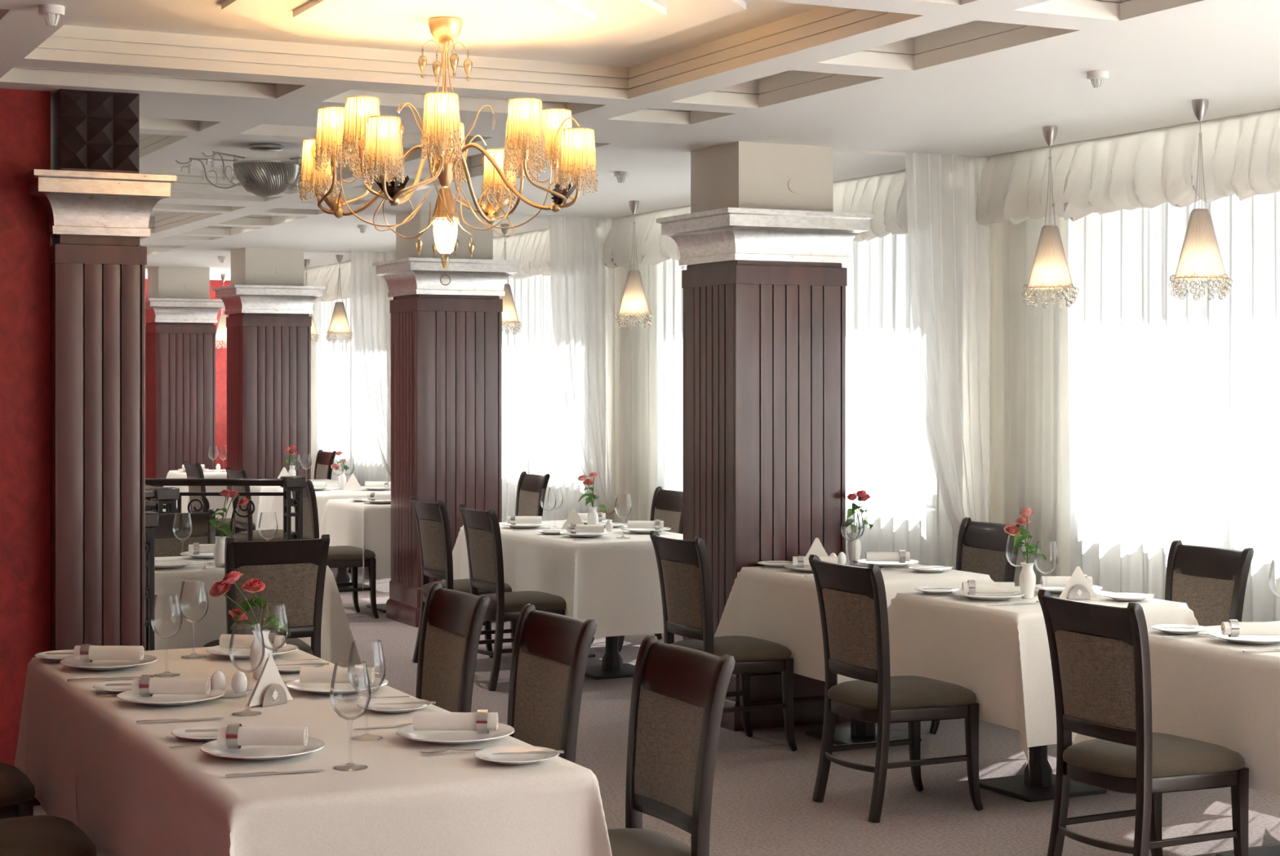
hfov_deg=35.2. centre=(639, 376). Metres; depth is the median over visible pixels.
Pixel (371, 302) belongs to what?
curtain
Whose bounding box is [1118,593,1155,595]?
butter knife
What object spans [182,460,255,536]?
dining chair
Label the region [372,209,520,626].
pillar
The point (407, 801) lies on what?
tablecloth
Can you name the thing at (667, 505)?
dining chair
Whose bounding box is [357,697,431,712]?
plate
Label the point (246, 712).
wine glass
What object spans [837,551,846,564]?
shaker
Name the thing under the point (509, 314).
pendant lamp
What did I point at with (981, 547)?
dining chair
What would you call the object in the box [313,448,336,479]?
dining chair
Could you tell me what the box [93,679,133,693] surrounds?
plate
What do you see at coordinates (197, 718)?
table knife
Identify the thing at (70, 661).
dinner plate
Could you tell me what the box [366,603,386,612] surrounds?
dining table
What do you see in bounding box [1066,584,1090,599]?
napkin holder
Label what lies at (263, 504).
tablecloth
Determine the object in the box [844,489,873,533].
rose spray
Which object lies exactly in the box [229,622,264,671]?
bowl
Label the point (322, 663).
butter knife
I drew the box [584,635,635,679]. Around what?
dining table
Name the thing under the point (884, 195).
valance
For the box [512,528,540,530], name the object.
table knife
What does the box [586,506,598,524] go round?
bud vase
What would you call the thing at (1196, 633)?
fork
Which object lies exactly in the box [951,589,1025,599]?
dinner plate
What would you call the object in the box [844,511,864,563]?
wine glass
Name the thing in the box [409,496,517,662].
dining chair
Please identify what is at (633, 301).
pendant lamp
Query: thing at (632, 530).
dinner plate
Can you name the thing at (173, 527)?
bowl
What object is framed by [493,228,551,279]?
valance
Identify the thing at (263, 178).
ceiling lamp
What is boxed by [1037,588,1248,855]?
dining chair
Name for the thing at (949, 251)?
curtain
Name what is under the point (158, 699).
dinner plate
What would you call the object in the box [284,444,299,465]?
rose spray
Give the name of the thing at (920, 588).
plate
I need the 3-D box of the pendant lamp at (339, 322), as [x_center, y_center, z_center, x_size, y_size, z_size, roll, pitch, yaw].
[-2.659,-0.693,17.860,0.233,0.794,0.236,0,0,-32]
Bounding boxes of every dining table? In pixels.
[334,567,369,588]
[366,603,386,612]
[519,532,595,657]
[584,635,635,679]
[805,719,921,744]
[979,744,1106,801]
[1215,844,1279,855]
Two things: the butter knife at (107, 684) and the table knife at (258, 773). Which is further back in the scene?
the butter knife at (107, 684)
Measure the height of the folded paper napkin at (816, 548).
0.124 m
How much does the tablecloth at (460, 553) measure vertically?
0.496 m
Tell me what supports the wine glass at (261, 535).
on the tablecloth at (336, 635)
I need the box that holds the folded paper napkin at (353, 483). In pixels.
[342,473,363,489]
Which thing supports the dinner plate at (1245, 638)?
on the tablecloth at (1206, 688)
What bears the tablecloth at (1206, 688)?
on the dining table at (1274, 850)
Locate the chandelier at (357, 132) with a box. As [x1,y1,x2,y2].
[298,17,598,285]
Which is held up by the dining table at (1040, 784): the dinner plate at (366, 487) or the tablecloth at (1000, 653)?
the tablecloth at (1000, 653)
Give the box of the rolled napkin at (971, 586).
[961,579,1014,594]
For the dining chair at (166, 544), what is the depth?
10.31 m
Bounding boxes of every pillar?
[24,88,176,801]
[145,266,225,536]
[213,247,325,537]
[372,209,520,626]
[656,141,874,730]
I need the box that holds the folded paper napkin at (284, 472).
[277,466,289,478]
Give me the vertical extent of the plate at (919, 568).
0.016 m
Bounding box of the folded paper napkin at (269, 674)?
[245,656,293,706]
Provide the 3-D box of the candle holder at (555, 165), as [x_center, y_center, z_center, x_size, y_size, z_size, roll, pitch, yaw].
[-0.273,-0.734,6.529,0.024,0.120,0.024,0,0,-26]
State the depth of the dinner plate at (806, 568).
9.05 m
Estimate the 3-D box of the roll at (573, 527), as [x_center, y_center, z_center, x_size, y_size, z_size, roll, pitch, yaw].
[-0.296,0.829,11.021,0.200,0.059,0.059,0,0,2]
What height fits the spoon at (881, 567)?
0.008 m
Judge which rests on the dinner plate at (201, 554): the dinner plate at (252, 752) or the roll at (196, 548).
the roll at (196, 548)
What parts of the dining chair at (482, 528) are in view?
leg, rail, backrest, rail, leg, seat, seat frame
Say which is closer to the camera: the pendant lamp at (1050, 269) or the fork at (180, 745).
the fork at (180, 745)
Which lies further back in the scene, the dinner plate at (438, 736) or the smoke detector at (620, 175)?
the smoke detector at (620, 175)
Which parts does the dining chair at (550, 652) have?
leg, backrest, rail, leg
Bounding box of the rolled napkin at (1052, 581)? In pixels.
[1040,574,1093,586]
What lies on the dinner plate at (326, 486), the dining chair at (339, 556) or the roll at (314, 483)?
the roll at (314, 483)
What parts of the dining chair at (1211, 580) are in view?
leg, backrest, rail, leg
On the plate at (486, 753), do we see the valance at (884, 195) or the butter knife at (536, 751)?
the butter knife at (536, 751)
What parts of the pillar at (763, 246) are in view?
crown, plate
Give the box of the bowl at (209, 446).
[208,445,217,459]
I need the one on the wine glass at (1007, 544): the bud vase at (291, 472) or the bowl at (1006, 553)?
the bowl at (1006, 553)
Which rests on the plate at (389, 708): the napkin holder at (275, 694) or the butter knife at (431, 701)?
the butter knife at (431, 701)
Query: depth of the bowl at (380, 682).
4.89 m
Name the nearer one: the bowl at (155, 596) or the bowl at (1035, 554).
the bowl at (155, 596)
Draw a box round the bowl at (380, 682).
[347,639,385,693]
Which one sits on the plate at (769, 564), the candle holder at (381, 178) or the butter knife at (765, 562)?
the butter knife at (765, 562)
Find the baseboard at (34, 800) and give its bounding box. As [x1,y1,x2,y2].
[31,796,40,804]
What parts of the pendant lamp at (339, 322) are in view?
lamp shade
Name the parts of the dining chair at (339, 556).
rail, backrest, leg, seat frame, seat, leg, leg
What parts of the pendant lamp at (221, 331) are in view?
lamp shade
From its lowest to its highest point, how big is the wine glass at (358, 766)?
0.235 m
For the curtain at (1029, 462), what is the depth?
9.68 m
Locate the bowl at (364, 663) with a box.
[329,660,370,719]
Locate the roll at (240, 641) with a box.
[218,632,285,651]
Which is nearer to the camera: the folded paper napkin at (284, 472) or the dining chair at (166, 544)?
the dining chair at (166, 544)
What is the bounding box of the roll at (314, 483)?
[311,481,326,486]
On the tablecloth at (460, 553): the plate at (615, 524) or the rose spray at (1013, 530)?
the plate at (615, 524)
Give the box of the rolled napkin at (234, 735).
[217,722,308,748]
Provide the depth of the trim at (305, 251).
17.48 m
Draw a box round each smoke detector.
[38,4,65,26]
[217,256,226,262]
[357,224,368,233]
[613,171,627,182]
[1086,70,1108,88]
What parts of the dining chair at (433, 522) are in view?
leg, seat frame, rail, backrest, rail, leg, seat, leg, leg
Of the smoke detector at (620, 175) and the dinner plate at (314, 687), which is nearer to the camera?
the dinner plate at (314, 687)
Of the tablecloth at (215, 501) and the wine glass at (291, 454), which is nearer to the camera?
the wine glass at (291, 454)
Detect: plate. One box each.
[34,648,73,660]
[59,653,157,669]
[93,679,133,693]
[116,688,225,705]
[154,559,197,568]
[170,723,247,741]
[180,551,213,557]
[200,736,324,759]
[206,643,298,657]
[274,659,324,672]
[284,676,388,693]
[313,485,331,489]
[349,497,364,501]
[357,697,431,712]
[361,486,391,489]
[361,498,391,502]
[396,722,514,743]
[474,745,559,764]
[500,521,549,527]
[536,528,566,533]
[560,530,611,536]
[564,519,612,524]
[598,522,627,526]
[620,526,671,532]
[757,560,792,566]
[783,563,812,571]
[857,559,918,566]
[908,564,951,572]
[914,586,961,593]
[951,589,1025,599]
[1035,583,1102,593]
[1102,592,1154,600]
[1151,623,1209,633]
[1208,630,1279,643]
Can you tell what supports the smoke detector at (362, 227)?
attached to the ceiling
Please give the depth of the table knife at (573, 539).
10.77 m
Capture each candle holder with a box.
[315,177,322,196]
[330,146,337,166]
[359,135,364,158]
[379,155,387,180]
[437,137,445,155]
[495,184,502,204]
[518,161,524,176]
[521,137,528,159]
[551,147,558,168]
[573,169,582,188]
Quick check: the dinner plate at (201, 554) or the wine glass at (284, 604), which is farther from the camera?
the dinner plate at (201, 554)
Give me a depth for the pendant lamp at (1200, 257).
7.92 m
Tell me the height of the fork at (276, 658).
0.009 m
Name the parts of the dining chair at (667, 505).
leg, leg, backrest, rail, leg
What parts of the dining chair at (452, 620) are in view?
leg, backrest, rail, leg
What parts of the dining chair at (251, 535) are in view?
leg, rail, backrest, rail, leg, seat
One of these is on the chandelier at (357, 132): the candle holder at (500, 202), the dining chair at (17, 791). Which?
the candle holder at (500, 202)
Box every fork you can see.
[96,693,118,696]
[168,742,204,747]
[273,657,319,659]
[335,695,409,700]
[419,747,482,754]
[921,592,951,595]
[1163,632,1208,637]
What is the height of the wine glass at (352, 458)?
0.235 m
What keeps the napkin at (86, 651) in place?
on the dinner plate at (70, 661)
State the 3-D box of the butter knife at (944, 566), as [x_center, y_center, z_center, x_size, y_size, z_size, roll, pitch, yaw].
[1.327,0.853,9.044,0.163,0.005,0.016,0,0,-8]
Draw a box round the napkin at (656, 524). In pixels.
[627,519,663,529]
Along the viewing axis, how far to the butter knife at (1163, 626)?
6.87 m
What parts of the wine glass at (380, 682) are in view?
stem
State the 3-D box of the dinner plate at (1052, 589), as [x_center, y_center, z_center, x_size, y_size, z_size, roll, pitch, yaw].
[1.725,0.860,8.160,0.284,0.020,0.284,0,0,-26]
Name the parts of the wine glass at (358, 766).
stem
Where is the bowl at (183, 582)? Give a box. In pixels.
[179,580,208,622]
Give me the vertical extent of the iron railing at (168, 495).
1.015 m
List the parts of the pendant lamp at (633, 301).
lamp shade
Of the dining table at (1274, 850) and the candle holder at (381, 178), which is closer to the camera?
the candle holder at (381, 178)
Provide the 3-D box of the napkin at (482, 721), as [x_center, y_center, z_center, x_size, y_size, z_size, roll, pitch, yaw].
[-0.443,0.829,4.853,0.200,0.059,0.059,0,0,2]
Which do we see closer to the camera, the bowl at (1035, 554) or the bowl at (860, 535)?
the bowl at (1035, 554)
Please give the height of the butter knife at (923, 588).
0.005 m
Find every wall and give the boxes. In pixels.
[0,88,50,765]
[145,278,231,469]
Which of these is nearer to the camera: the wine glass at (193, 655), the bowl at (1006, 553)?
the wine glass at (193, 655)
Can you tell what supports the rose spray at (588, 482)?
in the bud vase at (593, 516)
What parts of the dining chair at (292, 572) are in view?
leg, seat, rail, backrest, rail, leg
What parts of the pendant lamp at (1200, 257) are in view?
lamp shade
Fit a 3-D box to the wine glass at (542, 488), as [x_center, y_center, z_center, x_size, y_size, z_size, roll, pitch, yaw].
[-0.522,0.755,11.479,0.091,0.235,0.091,0,0,-26]
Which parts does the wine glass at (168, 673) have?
stem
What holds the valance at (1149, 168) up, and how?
hanging from the ceiling
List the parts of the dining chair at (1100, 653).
leg, rail, backrest, rail, leg, seat frame, seat, leg, leg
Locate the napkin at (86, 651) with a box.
[73,642,144,662]
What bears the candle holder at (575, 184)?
on the chandelier at (357, 132)
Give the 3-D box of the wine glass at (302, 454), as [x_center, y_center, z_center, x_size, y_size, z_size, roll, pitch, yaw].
[-2.752,0.755,16.645,0.091,0.235,0.091,0,0,-26]
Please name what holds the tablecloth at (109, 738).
on the dining table
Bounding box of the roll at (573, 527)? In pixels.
[567,522,604,533]
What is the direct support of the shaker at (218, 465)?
on the tablecloth at (215, 501)
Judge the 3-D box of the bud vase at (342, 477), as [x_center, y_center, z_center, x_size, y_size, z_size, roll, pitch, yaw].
[-2.319,0.805,15.721,0.066,0.138,0.066,0,0,-26]
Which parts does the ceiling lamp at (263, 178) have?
curled arm, curled arm, lamp shade, curled arm, curled arm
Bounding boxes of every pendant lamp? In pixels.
[215,273,226,348]
[303,258,319,344]
[326,254,352,342]
[499,223,521,334]
[615,200,653,328]
[1022,125,1078,307]
[1168,98,1232,300]
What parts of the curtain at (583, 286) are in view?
tie cord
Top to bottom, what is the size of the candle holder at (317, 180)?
0.120 m
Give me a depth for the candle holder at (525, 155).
6.27 m
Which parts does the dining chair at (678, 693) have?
leg, seat, rail, backrest, rail, leg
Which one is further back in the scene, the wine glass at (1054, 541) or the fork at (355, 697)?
the wine glass at (1054, 541)
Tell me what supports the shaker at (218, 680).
on the dish at (229, 693)
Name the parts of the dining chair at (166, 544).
backrest, rail, leg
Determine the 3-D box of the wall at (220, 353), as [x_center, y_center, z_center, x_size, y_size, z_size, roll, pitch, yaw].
[-7.263,0.270,21.781,6.800,2.720,0.300,0,0,-26]
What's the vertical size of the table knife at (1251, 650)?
0.006 m
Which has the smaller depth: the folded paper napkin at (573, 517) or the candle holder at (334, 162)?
the candle holder at (334, 162)
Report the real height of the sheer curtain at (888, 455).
2.570 m
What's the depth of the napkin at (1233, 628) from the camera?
6.62 m
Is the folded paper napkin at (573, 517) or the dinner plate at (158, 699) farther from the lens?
the folded paper napkin at (573, 517)
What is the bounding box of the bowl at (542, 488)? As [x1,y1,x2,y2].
[540,488,555,511]
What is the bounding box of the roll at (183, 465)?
[182,463,204,469]
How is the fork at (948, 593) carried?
on the tablecloth at (1000, 653)
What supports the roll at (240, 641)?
on the dinner plate at (236, 652)
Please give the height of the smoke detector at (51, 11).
0.059 m
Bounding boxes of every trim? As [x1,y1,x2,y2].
[303,249,386,254]
[497,213,608,222]
[833,147,977,163]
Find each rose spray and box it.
[208,489,250,537]
[209,570,290,636]
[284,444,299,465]
[330,450,349,471]
[576,471,606,512]
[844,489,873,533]
[1004,507,1046,563]
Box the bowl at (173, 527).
[172,512,192,540]
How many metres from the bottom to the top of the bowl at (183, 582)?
0.127 m
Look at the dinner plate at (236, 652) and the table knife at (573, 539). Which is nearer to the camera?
the dinner plate at (236, 652)
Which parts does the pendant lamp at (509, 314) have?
lamp shade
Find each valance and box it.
[303,261,351,303]
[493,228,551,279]
[602,169,907,267]
[975,108,1279,226]
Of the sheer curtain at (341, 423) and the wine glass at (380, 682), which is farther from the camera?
the sheer curtain at (341, 423)
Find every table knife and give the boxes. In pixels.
[66,675,141,680]
[136,716,222,723]
[225,768,324,777]
[353,722,413,728]
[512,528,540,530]
[573,538,607,540]
[986,602,1035,604]
[1242,648,1279,652]
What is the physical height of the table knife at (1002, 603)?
0.006 m
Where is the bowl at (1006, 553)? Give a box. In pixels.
[1005,534,1028,566]
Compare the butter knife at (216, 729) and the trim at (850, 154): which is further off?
the trim at (850, 154)
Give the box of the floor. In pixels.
[33,540,1279,855]
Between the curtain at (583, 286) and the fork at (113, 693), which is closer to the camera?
the fork at (113, 693)
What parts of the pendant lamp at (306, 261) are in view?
lamp shade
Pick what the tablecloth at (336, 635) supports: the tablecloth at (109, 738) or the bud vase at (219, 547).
the bud vase at (219, 547)
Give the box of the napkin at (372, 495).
[367,492,391,500]
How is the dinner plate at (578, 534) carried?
on the tablecloth at (614, 582)
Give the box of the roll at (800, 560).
[792,554,837,567]
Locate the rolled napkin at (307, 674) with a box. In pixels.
[299,664,374,685]
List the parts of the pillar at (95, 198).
carved panel, crown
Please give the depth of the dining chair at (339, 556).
13.53 m
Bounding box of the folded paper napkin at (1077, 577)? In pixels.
[1058,565,1097,597]
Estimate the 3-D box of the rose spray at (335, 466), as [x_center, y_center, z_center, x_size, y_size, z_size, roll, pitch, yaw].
[-2.328,0.716,15.722,0.142,0.278,0.110,0,0,-26]
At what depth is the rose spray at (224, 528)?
9.29 m
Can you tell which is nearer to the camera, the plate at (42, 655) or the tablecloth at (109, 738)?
the tablecloth at (109, 738)
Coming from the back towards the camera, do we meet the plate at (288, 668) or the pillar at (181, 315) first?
the pillar at (181, 315)
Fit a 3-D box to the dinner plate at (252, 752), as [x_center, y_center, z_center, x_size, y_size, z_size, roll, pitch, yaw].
[-0.869,0.860,4.654,0.284,0.020,0.284,0,0,-26]
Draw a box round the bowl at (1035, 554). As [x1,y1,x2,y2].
[1034,540,1057,573]
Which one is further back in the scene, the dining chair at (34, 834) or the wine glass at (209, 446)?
the wine glass at (209, 446)
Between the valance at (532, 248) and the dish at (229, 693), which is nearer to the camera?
the dish at (229, 693)
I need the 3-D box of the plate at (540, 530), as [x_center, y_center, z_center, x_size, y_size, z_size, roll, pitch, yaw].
[-0.483,0.863,11.219,0.194,0.016,0.194,0,0,-26]
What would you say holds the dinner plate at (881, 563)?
on the tablecloth at (779, 605)
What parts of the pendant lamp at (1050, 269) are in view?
lamp shade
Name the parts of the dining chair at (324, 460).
leg, backrest, rail, leg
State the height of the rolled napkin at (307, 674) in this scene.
0.059 m
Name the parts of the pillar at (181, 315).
crown, plate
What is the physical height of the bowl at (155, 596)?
0.127 m
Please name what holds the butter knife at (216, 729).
on the plate at (180, 731)
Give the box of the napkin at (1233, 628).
[1221,619,1279,637]
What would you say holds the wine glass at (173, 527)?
on the tablecloth at (336, 635)
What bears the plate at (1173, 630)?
on the tablecloth at (1206, 688)
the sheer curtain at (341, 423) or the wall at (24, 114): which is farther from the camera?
the sheer curtain at (341, 423)
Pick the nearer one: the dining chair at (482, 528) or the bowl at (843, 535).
the bowl at (843, 535)
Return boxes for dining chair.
[0,761,35,818]
[0,814,96,855]
[154,508,215,556]
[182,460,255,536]
[203,533,329,657]
[225,466,293,541]
[291,479,378,617]
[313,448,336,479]
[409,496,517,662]
[415,582,489,711]
[457,503,566,690]
[506,603,597,763]
[515,471,550,515]
[591,486,683,651]
[607,634,735,855]
[649,529,797,751]
[808,554,983,822]
[929,516,1024,733]
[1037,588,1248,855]
[1164,539,1253,626]
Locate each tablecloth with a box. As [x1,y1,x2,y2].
[13,646,341,825]
[76,677,450,855]
[138,717,612,855]
[148,555,361,666]
[162,469,226,518]
[217,479,347,536]
[266,487,391,531]
[319,498,391,588]
[442,520,627,591]
[513,528,683,637]
[714,561,994,719]
[887,586,1199,774]
[1072,620,1279,795]
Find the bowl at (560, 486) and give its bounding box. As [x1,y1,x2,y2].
[546,486,563,509]
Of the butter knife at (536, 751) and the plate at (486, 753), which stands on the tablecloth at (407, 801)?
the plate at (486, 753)
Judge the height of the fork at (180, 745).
0.009 m
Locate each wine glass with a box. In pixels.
[151,593,182,676]
[172,512,192,557]
[179,580,208,657]
[208,445,217,471]
[218,445,226,471]
[229,622,264,715]
[256,603,289,652]
[258,511,278,539]
[289,453,301,475]
[301,453,311,469]
[329,660,370,770]
[332,458,343,489]
[342,457,354,475]
[347,639,385,739]
[540,488,555,528]
[546,486,563,528]
[614,493,631,537]
[840,513,860,564]
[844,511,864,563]
[1005,534,1028,591]
[1034,540,1057,602]
[1268,559,1279,596]
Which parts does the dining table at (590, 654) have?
plate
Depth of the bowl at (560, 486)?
11.66 m
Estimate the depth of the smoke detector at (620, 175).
10.74 m
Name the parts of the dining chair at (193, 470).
leg, rail, backrest, rail, leg, seat frame, seat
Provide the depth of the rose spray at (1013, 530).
7.97 m
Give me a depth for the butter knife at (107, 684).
5.59 m
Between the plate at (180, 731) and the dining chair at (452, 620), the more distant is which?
the dining chair at (452, 620)
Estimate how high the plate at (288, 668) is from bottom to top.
0.016 m
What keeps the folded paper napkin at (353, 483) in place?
on the tablecloth at (322, 496)
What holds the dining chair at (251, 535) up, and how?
on the floor
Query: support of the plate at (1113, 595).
on the tablecloth at (1000, 653)
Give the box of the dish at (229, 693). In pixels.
[219,688,253,697]
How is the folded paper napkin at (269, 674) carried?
in the napkin holder at (275, 694)
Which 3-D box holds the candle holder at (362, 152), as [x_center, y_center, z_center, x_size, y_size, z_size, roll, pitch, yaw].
[-0.858,-0.734,6.237,0.024,0.120,0.024,0,0,-26]
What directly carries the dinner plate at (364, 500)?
on the tablecloth at (366, 525)
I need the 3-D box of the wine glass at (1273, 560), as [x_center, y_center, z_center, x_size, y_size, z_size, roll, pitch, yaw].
[2.232,0.755,7.016,0.091,0.235,0.091,0,0,-26]
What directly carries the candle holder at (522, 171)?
on the chandelier at (357, 132)
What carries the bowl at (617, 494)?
on the wine glass at (621, 536)
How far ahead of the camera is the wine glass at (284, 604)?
5.67 m
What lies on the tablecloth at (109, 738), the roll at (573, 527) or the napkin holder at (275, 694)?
the napkin holder at (275, 694)
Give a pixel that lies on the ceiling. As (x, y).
(656, 82)
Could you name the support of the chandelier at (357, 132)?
hanging from the ceiling
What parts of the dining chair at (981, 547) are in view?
leg, leg, backrest, rail, leg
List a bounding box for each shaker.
[210,670,226,690]
[215,463,220,470]
[231,670,247,693]
[605,520,613,531]
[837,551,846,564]
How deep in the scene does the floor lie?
7.81 m
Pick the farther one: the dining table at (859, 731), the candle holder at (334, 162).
the dining table at (859, 731)
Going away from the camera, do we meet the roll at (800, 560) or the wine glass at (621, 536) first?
the roll at (800, 560)
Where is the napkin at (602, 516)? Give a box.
[577,511,605,521]
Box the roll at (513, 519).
[506,514,542,524]
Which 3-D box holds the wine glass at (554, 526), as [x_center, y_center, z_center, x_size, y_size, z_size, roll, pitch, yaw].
[-0.489,0.755,11.640,0.091,0.235,0.091,0,0,-26]
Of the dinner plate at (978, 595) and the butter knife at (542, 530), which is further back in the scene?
the butter knife at (542, 530)
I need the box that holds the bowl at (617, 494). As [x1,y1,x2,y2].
[614,493,631,517]
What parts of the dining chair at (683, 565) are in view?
leg, rail, backrest, rail, leg, seat, leg, seat frame, leg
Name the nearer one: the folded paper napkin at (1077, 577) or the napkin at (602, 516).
the folded paper napkin at (1077, 577)
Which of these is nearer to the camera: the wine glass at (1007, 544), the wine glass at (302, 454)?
the wine glass at (1007, 544)
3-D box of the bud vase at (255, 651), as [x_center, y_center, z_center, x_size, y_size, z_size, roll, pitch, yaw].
[-1.099,0.805,5.857,0.066,0.138,0.066,0,0,-26]
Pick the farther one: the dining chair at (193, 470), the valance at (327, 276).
the valance at (327, 276)
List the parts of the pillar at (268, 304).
crown, plate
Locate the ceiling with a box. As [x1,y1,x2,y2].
[0,0,1279,279]
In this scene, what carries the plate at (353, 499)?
on the tablecloth at (366, 525)
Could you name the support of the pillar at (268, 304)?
on the floor
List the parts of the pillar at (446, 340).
crown, plate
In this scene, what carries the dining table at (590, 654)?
on the floor
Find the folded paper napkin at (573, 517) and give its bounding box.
[560,507,583,529]
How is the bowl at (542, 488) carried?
on the wine glass at (542, 488)
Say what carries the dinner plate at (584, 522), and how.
on the tablecloth at (460, 553)
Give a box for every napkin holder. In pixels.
[253,683,287,706]
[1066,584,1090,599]
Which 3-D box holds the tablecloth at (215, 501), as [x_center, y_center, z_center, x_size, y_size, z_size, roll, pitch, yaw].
[-3.854,1.154,18.654,1.012,0.560,1.256,0,0,-26]
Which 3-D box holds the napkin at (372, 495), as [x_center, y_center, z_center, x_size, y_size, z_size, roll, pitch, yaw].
[-1.780,0.829,13.947,0.200,0.059,0.059,0,0,2]
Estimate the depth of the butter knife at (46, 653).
6.22 m
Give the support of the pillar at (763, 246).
on the floor
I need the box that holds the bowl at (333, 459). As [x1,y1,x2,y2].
[332,458,343,475]
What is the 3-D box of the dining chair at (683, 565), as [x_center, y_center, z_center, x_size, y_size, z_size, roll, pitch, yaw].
[0.358,1.158,8.869,0.534,0.950,0.452,0,0,-26]
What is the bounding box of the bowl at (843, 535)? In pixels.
[840,513,860,540]
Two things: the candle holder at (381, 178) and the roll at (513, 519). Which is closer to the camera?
the candle holder at (381, 178)
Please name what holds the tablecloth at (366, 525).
on the dining table at (382, 606)
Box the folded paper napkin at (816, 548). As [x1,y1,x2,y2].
[805,537,828,555]
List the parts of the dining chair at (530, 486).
leg, backrest, rail, leg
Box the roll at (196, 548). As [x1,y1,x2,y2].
[188,542,214,554]
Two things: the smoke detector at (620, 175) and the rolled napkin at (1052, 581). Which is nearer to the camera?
the rolled napkin at (1052, 581)
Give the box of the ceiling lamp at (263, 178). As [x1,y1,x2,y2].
[175,144,305,197]
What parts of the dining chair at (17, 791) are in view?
seat frame, leg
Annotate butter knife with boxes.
[45,652,73,654]
[105,683,131,685]
[185,728,217,732]
[275,662,328,665]
[373,700,435,704]
[492,750,564,754]
[542,529,567,530]
[764,561,792,562]
[921,565,954,567]
[923,587,961,589]
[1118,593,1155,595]
[1162,626,1208,627]
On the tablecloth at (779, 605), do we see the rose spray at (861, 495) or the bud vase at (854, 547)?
the bud vase at (854, 547)
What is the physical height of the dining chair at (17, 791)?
0.950 m
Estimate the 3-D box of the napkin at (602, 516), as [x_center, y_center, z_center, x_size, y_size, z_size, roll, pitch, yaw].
[-0.304,0.829,11.943,0.200,0.059,0.059,0,0,2]
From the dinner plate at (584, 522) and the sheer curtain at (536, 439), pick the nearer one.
the dinner plate at (584, 522)
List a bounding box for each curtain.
[311,302,315,479]
[315,297,391,486]
[351,251,395,477]
[502,274,599,521]
[549,215,618,522]
[613,262,657,525]
[656,232,957,569]
[905,152,990,538]
[988,216,1071,586]
[1066,191,1279,622]
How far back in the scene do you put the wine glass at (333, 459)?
15.63 m
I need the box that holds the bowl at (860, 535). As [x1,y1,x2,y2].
[844,511,864,539]
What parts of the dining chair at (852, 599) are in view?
leg, rail, backrest, rail, leg, seat frame, seat, leg, leg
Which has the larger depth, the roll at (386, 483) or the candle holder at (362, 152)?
the roll at (386, 483)
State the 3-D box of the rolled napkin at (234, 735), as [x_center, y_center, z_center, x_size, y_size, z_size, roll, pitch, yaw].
[-0.869,0.829,4.654,0.200,0.059,0.059,0,0,2]
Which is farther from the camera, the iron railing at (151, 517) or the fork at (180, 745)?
the iron railing at (151, 517)
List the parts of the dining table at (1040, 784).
plate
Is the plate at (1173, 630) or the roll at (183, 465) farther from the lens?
the roll at (183, 465)
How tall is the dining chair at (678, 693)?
0.950 m
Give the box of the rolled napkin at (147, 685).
[131,674,210,696]
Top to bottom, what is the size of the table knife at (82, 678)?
0.006 m
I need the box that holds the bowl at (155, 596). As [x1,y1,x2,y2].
[151,593,182,638]
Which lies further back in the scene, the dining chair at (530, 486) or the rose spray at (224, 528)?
the dining chair at (530, 486)
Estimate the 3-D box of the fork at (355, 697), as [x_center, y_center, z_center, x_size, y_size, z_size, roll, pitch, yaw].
[-0.721,0.866,5.452,0.200,0.009,0.023,0,0,-20]
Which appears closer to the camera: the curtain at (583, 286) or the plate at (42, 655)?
the plate at (42, 655)
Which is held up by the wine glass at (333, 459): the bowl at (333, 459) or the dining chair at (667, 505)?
the bowl at (333, 459)
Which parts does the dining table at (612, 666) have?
plate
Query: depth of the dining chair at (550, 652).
5.86 m
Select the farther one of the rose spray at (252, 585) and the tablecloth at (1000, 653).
the tablecloth at (1000, 653)
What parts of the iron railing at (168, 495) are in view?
hand rail, hand rail, hand rail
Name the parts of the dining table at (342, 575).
plate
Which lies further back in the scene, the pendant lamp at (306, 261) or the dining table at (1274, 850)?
the pendant lamp at (306, 261)
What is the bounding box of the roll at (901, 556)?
[865,550,910,562]
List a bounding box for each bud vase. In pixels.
[213,535,226,566]
[249,628,272,678]
[288,465,296,475]
[337,471,346,488]
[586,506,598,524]
[847,531,861,561]
[1018,562,1035,598]
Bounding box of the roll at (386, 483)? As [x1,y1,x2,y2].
[364,480,391,487]
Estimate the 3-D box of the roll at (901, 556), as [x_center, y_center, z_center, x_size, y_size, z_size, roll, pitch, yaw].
[1.141,0.829,9.299,0.200,0.059,0.059,0,0,2]
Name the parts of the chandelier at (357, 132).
lamp shade, lamp shade, arm knob, lamp shade, lamp shade, arm, arm knob, arm, lamp shade, stem, flower glass, lamp shade, arm, arm knob, lamp shade, arm, lamp shade, lamp shade, lamp shade, arm knob, lamp shade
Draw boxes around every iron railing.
[145,475,306,539]
[145,511,158,650]
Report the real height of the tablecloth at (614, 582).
0.559 m
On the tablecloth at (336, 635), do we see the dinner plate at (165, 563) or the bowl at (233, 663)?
the dinner plate at (165, 563)
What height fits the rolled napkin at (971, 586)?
0.059 m
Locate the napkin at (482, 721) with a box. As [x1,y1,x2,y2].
[413,708,497,733]

